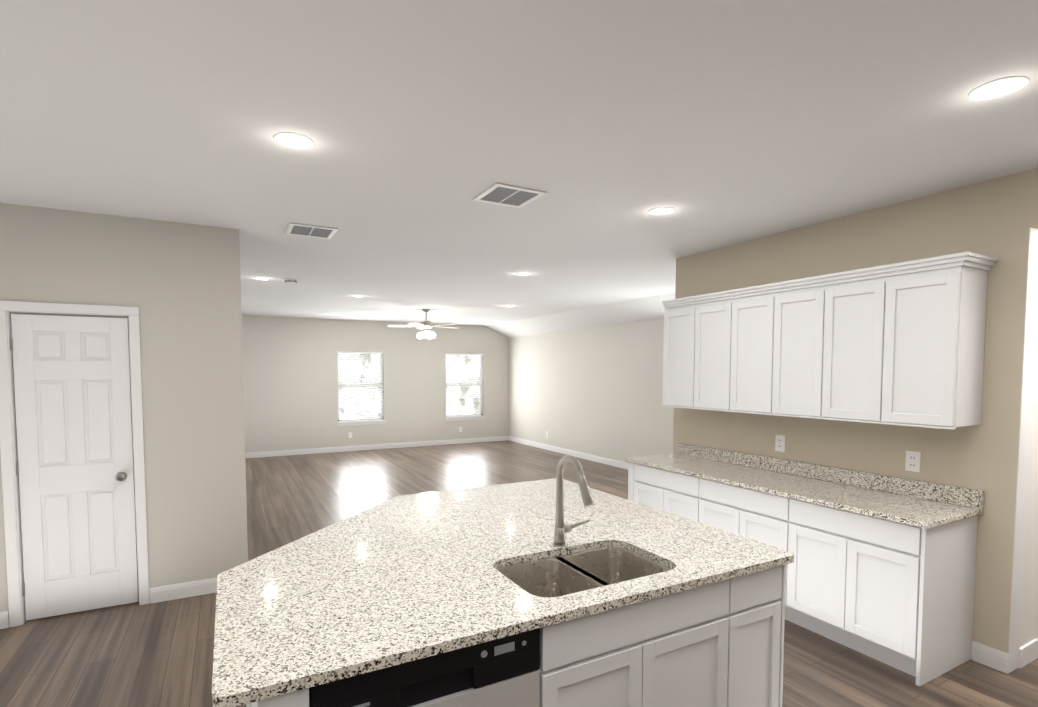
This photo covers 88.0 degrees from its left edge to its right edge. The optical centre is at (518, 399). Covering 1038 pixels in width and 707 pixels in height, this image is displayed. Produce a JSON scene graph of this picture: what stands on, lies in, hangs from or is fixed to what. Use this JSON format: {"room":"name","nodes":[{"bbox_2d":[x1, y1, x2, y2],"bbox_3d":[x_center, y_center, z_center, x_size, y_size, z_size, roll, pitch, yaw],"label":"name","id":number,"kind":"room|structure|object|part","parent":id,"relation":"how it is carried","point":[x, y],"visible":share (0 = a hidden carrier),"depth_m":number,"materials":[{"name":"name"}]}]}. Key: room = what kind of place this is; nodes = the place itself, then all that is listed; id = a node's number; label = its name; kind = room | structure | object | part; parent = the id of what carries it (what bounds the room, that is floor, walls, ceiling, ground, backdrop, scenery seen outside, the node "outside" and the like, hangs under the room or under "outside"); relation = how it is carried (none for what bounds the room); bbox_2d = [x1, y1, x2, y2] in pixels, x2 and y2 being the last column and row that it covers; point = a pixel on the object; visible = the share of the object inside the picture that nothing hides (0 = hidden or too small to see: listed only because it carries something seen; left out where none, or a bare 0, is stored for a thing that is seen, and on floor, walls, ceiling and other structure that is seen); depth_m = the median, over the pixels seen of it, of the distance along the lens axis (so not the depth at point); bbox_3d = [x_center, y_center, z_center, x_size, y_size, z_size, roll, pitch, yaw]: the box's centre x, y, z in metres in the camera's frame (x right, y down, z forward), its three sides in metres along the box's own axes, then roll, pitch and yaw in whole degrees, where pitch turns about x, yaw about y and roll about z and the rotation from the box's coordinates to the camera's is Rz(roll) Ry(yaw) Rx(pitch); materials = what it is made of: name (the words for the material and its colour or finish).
{"room":"kitchen","nodes":[
{"label":"kitchen","id":0,"kind":"room"},
{"bbox_2d":[14,313,127,317],"bbox_3d":[-3.517,0.065,4.569,1.220,2.755,0.050,-2,3,-28],"label":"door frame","id":1,"kind":"structure","parent":0,"point":[70,315],"depth_m":4.41,"materials":[{"name":"paint"}]},
{"bbox_2d":[0,203,247,611],"bbox_3d":[-3.609,0.126,3.401,3.326,2.755,0.120,-2,3,-28],"label":"wall","id":2,"kind":"structure","parent":0,"point":[178,284],"depth_m":3.92,"materials":[{"name":"paint"}]},
{"bbox_2d":[0,611,8,628],"bbox_3d":[-4.197,1.467,3.076,1.916,0.110,0.014,-2,3,-28],"label":"baseboard","id":3,"kind":"structure","parent":2,"relation":"attached to","point":[4,619],"depth_m":3.52,"materials":[{"name":"white wood"}]},
{"bbox_2d":[10,314,138,620],"bbox_3d":[-3.043,0.454,3.703,0.631,2.044,0.048,-2,3,-28],"label":"pantry door","id":4,"kind":"structure","parent":2,"relation":"in","point":[72,387],"depth_m":3.69,"materials":[{"name":"white wood"}]},
{"bbox_3d":[-3.308,0.449,3.545,0.015,1.720,0.022,-2,3,-28],"label":"pantry door hinges","id":5,"kind":"part","parent":4,"relation":"part of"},
{"bbox_2d":[116,472,126,481],"bbox_3d":[-2.803,0.547,3.784,0.064,0.064,0.074,-2,3,-28],"label":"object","id":6,"kind":"structure","parent":4,"relation":"attached to","point":[121,476],"depth_m":3.76,"materials":[{"name":"silver metal"}]},
{"bbox_2d":[0,301,149,626],"bbox_3d":[-3.044,0.420,3.713,0.764,2.134,0.137,-2,3,-28],"label":"door frame","id":7,"kind":"structure","parent":2,"relation":"attached to","point":[10,520],"depth_m":3.55,"materials":[{"name":"white wood"}]},
{"bbox_2d":[150,578,216,603],"bbox_3d":[-2.390,1.416,4.054,0.654,0.110,0.014,-2,3,-28],"label":"baseboard","id":8,"kind":"structure","parent":2,"relation":"attached to","point":[181,590],"depth_m":3.99,"materials":[{"name":"white wood"}]},
{"bbox_2d":[242,315,508,452],"bbox_3d":[-4.287,-0.271,10.962,9.350,2.755,0.120,-2,3,-28],"label":"wall","id":9,"kind":"structure","parent":0,"point":[290,381],"depth_m":11.29,"materials":[{"name":"paint"}]},
{"bbox_2d":[337,351,382,420],"bbox_3d":[-3.394,-0.280,11.477,0.970,1.480,0.046,-2,3,-28],"label":"window","id":10,"kind":"structure","parent":9,"relation":"in","point":[362,387],"depth_m":11.51,"materials":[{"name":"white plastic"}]},
{"bbox_2d":[337,351,383,421],"bbox_3d":[-3.367,-0.278,11.427,0.958,1.473,0.048,-2,3,-28],"label":"window blind","id":11,"kind":"object","parent":10,"relation":"attached to","point":[376,361],"visible":0.88,"depth_m":11.42,"materials":[{"name":"white plastic"}]},
{"bbox_2d":[336,420,385,425],"bbox_3d":[-3.362,0.499,11.459,1.030,0.076,0.100,-2,3,-28],"label":"window sill","id":12,"kind":"structure","parent":9,"relation":"attached to","point":[360,423],"depth_m":11.41,"materials":[{"name":"white wood"}]},
{"bbox_2d":[245,436,507,457],"bbox_3d":[-4.307,1.055,10.944,9.230,0.110,0.014,-2,3,-28],"label":"baseboard","id":13,"kind":"structure","parent":9,"relation":"attached to","point":[355,448],"depth_m":11.53,"materials":[{"name":"white wood"}]},
{"bbox_2d":[445,353,481,416],"bbox_3d":[-1.306,-0.339,12.607,0.960,1.480,0.046,-2,3,-28],"label":"window","id":14,"kind":"structure","parent":9,"relation":"in","point":[466,384],"depth_m":12.67,"materials":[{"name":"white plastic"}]},
{"bbox_2d":[445,353,482,416],"bbox_3d":[-1.279,-0.337,12.557,0.948,1.473,0.048,-2,3,-28],"label":"window blind","id":15,"kind":"object","parent":14,"relation":"attached to","point":[464,358],"visible":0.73,"depth_m":12.55,"materials":[{"name":"white plastic"}]},
{"bbox_2d":[444,416,484,420],"bbox_3d":[-1.274,0.440,12.589,1.020,0.076,0.100,-2,3,-28],"label":"window sill","id":16,"kind":"structure","parent":9,"relation":"attached to","point":[463,418],"depth_m":12.54,"materials":[{"name":"white wood"}]},
{"bbox_2d":[0,440,1037,706],"bbox_3d":[-1.050,1.469,5.053,9.930,0.100,14.300,-2,3,-28],"label":"floor","id":17,"kind":"structure","parent":0,"point":[136,654],"depth_m":3.39,"materials":[{"name":"brown wood"}]},
{"bbox_2d":[264,563,788,706],"bbox_3d":[-0.183,1.113,2.633,2.081,0.863,1.783,-2,3,-28],"label":"kitchen island","id":18,"kind":"object","parent":17,"relation":"on","point":[721,644],"depth_m":1.93,"materials":[{"name":"wood"}]},
{"bbox_2d":[309,628,539,706],"bbox_3d":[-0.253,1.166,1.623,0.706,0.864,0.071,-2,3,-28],"label":"dishwasher","id":19,"kind":"object","parent":18,"relation":"in","point":[501,669],"depth_m":1.60,"materials":[{"name":"black plastic"}]},
{"bbox_2d":[212,479,793,706],"bbox_3d":[-0.214,0.664,2.623,2.193,0.032,1.890,-2,3,-28],"label":"island countertop","id":20,"kind":"structure","parent":18,"relation":"on","point":[403,580],"depth_m":1.99,"materials":[{"name":"beige stone"}]},
{"bbox_2d":[552,455,595,546],"bbox_3d":[0.284,0.452,2.358,0.179,0.420,0.274,-2,3,-28],"label":"faucet","id":21,"kind":"object","parent":20,"relation":"on","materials":[{"name":"silver metal"}]},
{"bbox_2d":[496,543,671,598],"bbox_3d":[0.267,0.794,2.196,0.717,0.207,0.470,-2,3,-28],"label":"sink","id":22,"kind":"object","parent":20,"relation":"in","point":[545,575],"depth_m":2.34,"materials":[{"name":"silver metal"}]},
{"bbox_2d":[628,463,688,518],"bbox_3d":[1.469,1.005,4.684,0.583,0.863,0.907,-2,3,-28],"label":"base cabinet","id":23,"kind":"object","parent":17,"relation":"on","point":[667,491],"depth_m":4.57,"materials":[{"name":"white wood"}]},
{"bbox_2d":[689,475,776,546],"bbox_3d":[1.837,1.041,4.007,0.583,0.863,0.887,-2,3,-28],"label":"base cabinet","id":24,"kind":"object","parent":17,"relation":"on","point":[752,515],"depth_m":3.89,"materials":[{"name":"white wood"}]},
{"bbox_2d":[777,495,977,685],"bbox_3d":[2.190,1.075,3.355,0.583,0.863,0.845,-2,3,-28],"label":"base cabinet","id":25,"kind":"object","parent":17,"relation":"on","point":[880,568],"depth_m":3.07,"materials":[{"name":"white wood"}]},
{"bbox_2d":[625,453,982,530],"bbox_3d":[1.814,0.593,3.990,0.617,0.032,2.416,-2,3,-28],"label":"countertop","id":26,"kind":"structure","parent":25,"relation":"on","point":[909,510],"depth_m":3.49,"materials":[{"name":"beige stone"}]},
{"bbox_2d":[0,0,1037,325],"bbox_3d":[-1.050,-1.383,4.904,9.930,0.100,14.300,-2,3,-28],"label":"ceiling","id":27,"kind":"structure","parent":0,"point":[604,124],"depth_m":2.37,"materials":[{"name":"paint"}]},
{"bbox_2d":[254,277,269,279],"bbox_3d":[-2.963,-1.397,6.200,0.178,0.006,0.178,-2,3,-28],"label":"recessed light","id":28,"kind":"object","parent":27,"relation":"in","point":[262,278],"visible":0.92,"depth_m":6.18,"materials":[{"name":"white"}]},
{"bbox_2d":[284,279,296,283],"bbox_3d":[-2.671,-1.385,6.291,0.144,0.040,0.144,-2,3,-28],"label":"smoke detector","id":29,"kind":"object","parent":27,"relation":"attached to","point":[292,282],"visible":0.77,"depth_m":6.25,"materials":[{"name":"white plastic"}]},
{"bbox_2d":[273,132,313,148],"bbox_3d":[-1.047,-1.203,2.501,0.178,0.006,0.178,-2,3,-28],"label":"recessed light","id":30,"kind":"object","parent":27,"relation":"in","point":[293,140],"visible":1,"depth_m":2.49,"materials":[{"name":"white"}]},
{"bbox_2d":[285,223,337,238],"bbox_3d":[-1.588,-1.285,4.105,0.340,0.010,0.340,-2,3,-28],"label":"ceiling vent","id":31,"kind":"object","parent":27,"relation":"in","point":[297,229],"visible":0.98,"depth_m":4.09,"materials":[{"name":"white metal"}]},
{"bbox_2d":[387,309,458,338],"bbox_3d":[-1.609,-1.312,9.351,1.267,0.507,1.248,-2,3,-28],"label":"ceiling fan","id":32,"kind":"object","parent":27,"relation":"hanging from","point":[425,326],"visible":1,"depth_m":9.25,"materials":[{"name":"silver metal"}]},
{"bbox_3d":[-1.608,-1.361,9.322,0.450,0.405,0.443,-2,3,-28],"label":"motor","id":33,"kind":"part","parent":32,"relation":"part of","materials":[{"name":"silver metal"}]},
{"bbox_2d":[472,183,546,207],"bbox_3d":[-0.061,-1.242,3.284,0.340,0.010,0.340,-2,3,-28],"label":"ceiling vent","id":34,"kind":"object","parent":27,"relation":"in","point":[507,195],"visible":1,"depth_m":3.26,"materials":[{"name":"white metal"}]},
{"bbox_2d":[515,272,530,274],"bbox_3d":[0.049,-1.382,5.910,0.178,0.006,0.178,-2,3,-28],"label":"recessed light","id":35,"kind":"object","parent":27,"relation":"in","point":[523,273],"visible":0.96,"depth_m":5.87,"materials":[{"name":"white"}]},
{"bbox_2d":[648,207,674,214],"bbox_3d":[0.953,-1.261,3.594,0.178,0.006,0.178,-2,3,-28],"label":"recessed light","id":36,"kind":"object","parent":27,"relation":"in","point":[661,210],"visible":1,"depth_m":3.58,"materials":[{"name":"white"}]},
{"bbox_2d":[968,76,1029,100],"bbox_3d":[1.819,-1.179,2.041,0.178,0.006,0.178,-2,3,-28],"label":"recessed light","id":37,"kind":"object","parent":27,"relation":"in","point":[1002,87],"visible":1,"depth_m":2.03,"materials":[{"name":"white"}]},
{"bbox_2d":[486,293,674,337],"bbox_3d":[1.374,-1.420,9.480,0.750,0.303,7.769,-2,3,-28],"label":"ceiling","id":38,"kind":"structure","parent":0,"point":[642,309],"depth_m":9.50,"materials":[{"name":"paint"}]},
{"bbox_2d":[509,319,673,462],"bbox_3d":[1.679,-0.104,9.647,0.120,2.560,7.890,-2,3,-28],"label":"wall","id":39,"kind":"structure","parent":0,"point":[596,391],"depth_m":10.02,"materials":[{"name":"paint"}]},
{"bbox_2d":[508,436,627,469],"bbox_3d":[1.592,1.118,9.732,0.014,0.110,7.770,-2,3,-28],"label":"baseboard","id":40,"kind":"structure","parent":39,"relation":"attached to","point":[615,463],"depth_m":10.66,"materials":[{"name":"white wood"}]},
{"bbox_2d":[673,168,1037,652],"bbox_3d":[2.939,0.164,2.668,0.120,2.755,5.830,-2,3,-28],"label":"wall","id":41,"kind":"structure","parent":0,"point":[996,217],"depth_m":3.27,"materials":[{"name":"paint"}]},
{"bbox_2d":[663,304,685,407],"bbox_3d":[1.545,-0.381,4.745,0.322,0.874,0.431,-2,3,-28],"label":"upper cabinet","id":42,"kind":"object","parent":41,"relation":"attached to","point":[674,343],"depth_m":4.74,"materials":[{"name":"white wood"}]},
{"bbox_3d":[1.973,-0.791,3.908,0.346,0.092,2.273,-2,3,-28],"label":"crown","id":43,"kind":"part","parent":42,"relation":"part of","materials":[{"name":"white wood"}]},
{"bbox_2d":[686,296,721,410],"bbox_3d":[1.707,-0.365,4.446,0.322,0.874,0.491,-2,3,-28],"label":"upper cabinet","id":44,"kind":"object","parent":41,"relation":"attached to","point":[703,317],"depth_m":4.45,"materials":[{"name":"white wood"}]},
{"bbox_2d":[722,292,761,413],"bbox_3d":[1.884,-0.348,4.120,0.322,0.874,0.492,-2,3,-28],"label":"upper cabinet","id":45,"kind":"object","parent":41,"relation":"attached to","point":[741,315],"depth_m":4.12,"materials":[{"name":"white wood"}]},
{"bbox_2d":[775,435,784,451],"bbox_3d":[2.042,0.342,4.202,0.006,0.130,0.082,-2,3,-28],"label":"electrical outlet plate","id":46,"kind":"object","parent":41,"relation":"attached to","point":[780,439],"visible":1,"depth_m":4.20,"materials":[{"name":"white plastic"}]},
{"bbox_2d":[762,284,813,417],"bbox_3d":[2.061,-0.331,3.793,0.322,0.874,0.492,-2,3,-28],"label":"upper cabinet","id":47,"kind":"object","parent":41,"relation":"attached to","point":[785,311],"depth_m":3.79,"materials":[{"name":"white wood"}]},
{"bbox_2d":[677,443,983,506],"bbox_3d":[2.089,0.519,4.095,0.030,0.104,2.345,-2,3,-28],"label":"backsplash","id":48,"kind":"structure","parent":41,"relation":"attached to","point":[968,497],"depth_m":3.70,"materials":[{"name":"beige stone"}]},
{"bbox_2d":[810,276,869,422],"bbox_3d":[2.238,-0.314,3.467,0.322,0.874,0.492,-2,3,-28],"label":"upper cabinet","id":49,"kind":"object","parent":41,"relation":"attached to","point":[839,309],"depth_m":3.46,"materials":[{"name":"white wood"}]},
{"bbox_2d":[905,450,920,472],"bbox_3d":[2.483,0.389,3.388,0.008,0.130,0.082,-2,3,-28],"label":"electrical outlet plate","id":50,"kind":"object","parent":41,"relation":"attached to","point":[918,455],"depth_m":3.38,"materials":[{"name":"white plastic"}]},
{"bbox_3d":[2.480,0.389,3.387,0.003,0.078,0.042,-2,3,-28],"label":"kitchen outlet rocker","id":51,"kind":"part","parent":50,"relation":"part of","materials":[{"name":"white plastic"}]},
{"bbox_2d":[866,260,990,429],"bbox_3d":[2.401,-0.298,3.167,0.322,0.874,0.431,-2,3,-28],"label":"upper cabinet","id":52,"kind":"object","parent":41,"relation":"attached to","point":[901,343],"depth_m":3.04,"materials":[{"name":"white wood"}]},
{"bbox_2d":[971,641,1008,673],"bbox_3d":[2.686,1.468,3.064,0.014,0.110,0.167,-2,3,-28],"label":"baseboard","id":53,"kind":"structure","parent":41,"relation":"attached to","point":[991,657],"depth_m":3.06,"materials":[{"name":"white wood"}]},
{"bbox_2d":[1008,227,1037,672],"bbox_3d":[3.032,0.325,2.505,0.128,2.450,1.048,-2,3,-28],"label":"trim","id":54,"kind":"structure","parent":41,"relation":"attached to","point":[1024,446],"depth_m":2.96,"materials":[{"name":"white wood"}]},
{"bbox_2d":[1020,289,1037,646],"bbox_3d":[3.189,0.134,3.245,0.870,2.755,0.120,-2,3,-28],"label":"wall","id":55,"kind":"structure","parent":0,"point":[1029,623],"depth_m":3.06,"materials":[{"name":"paint"}]},
{"bbox_2d":[1018,638,1037,667],"bbox_3d":[2.952,1.465,3.110,0.258,0.110,0.014,-2,3,-28],"label":"baseboard","id":56,"kind":"structure","parent":55,"relation":"attached to","point":[1028,653],"depth_m":3.09,"materials":[{"name":"white wood"}]}
]}

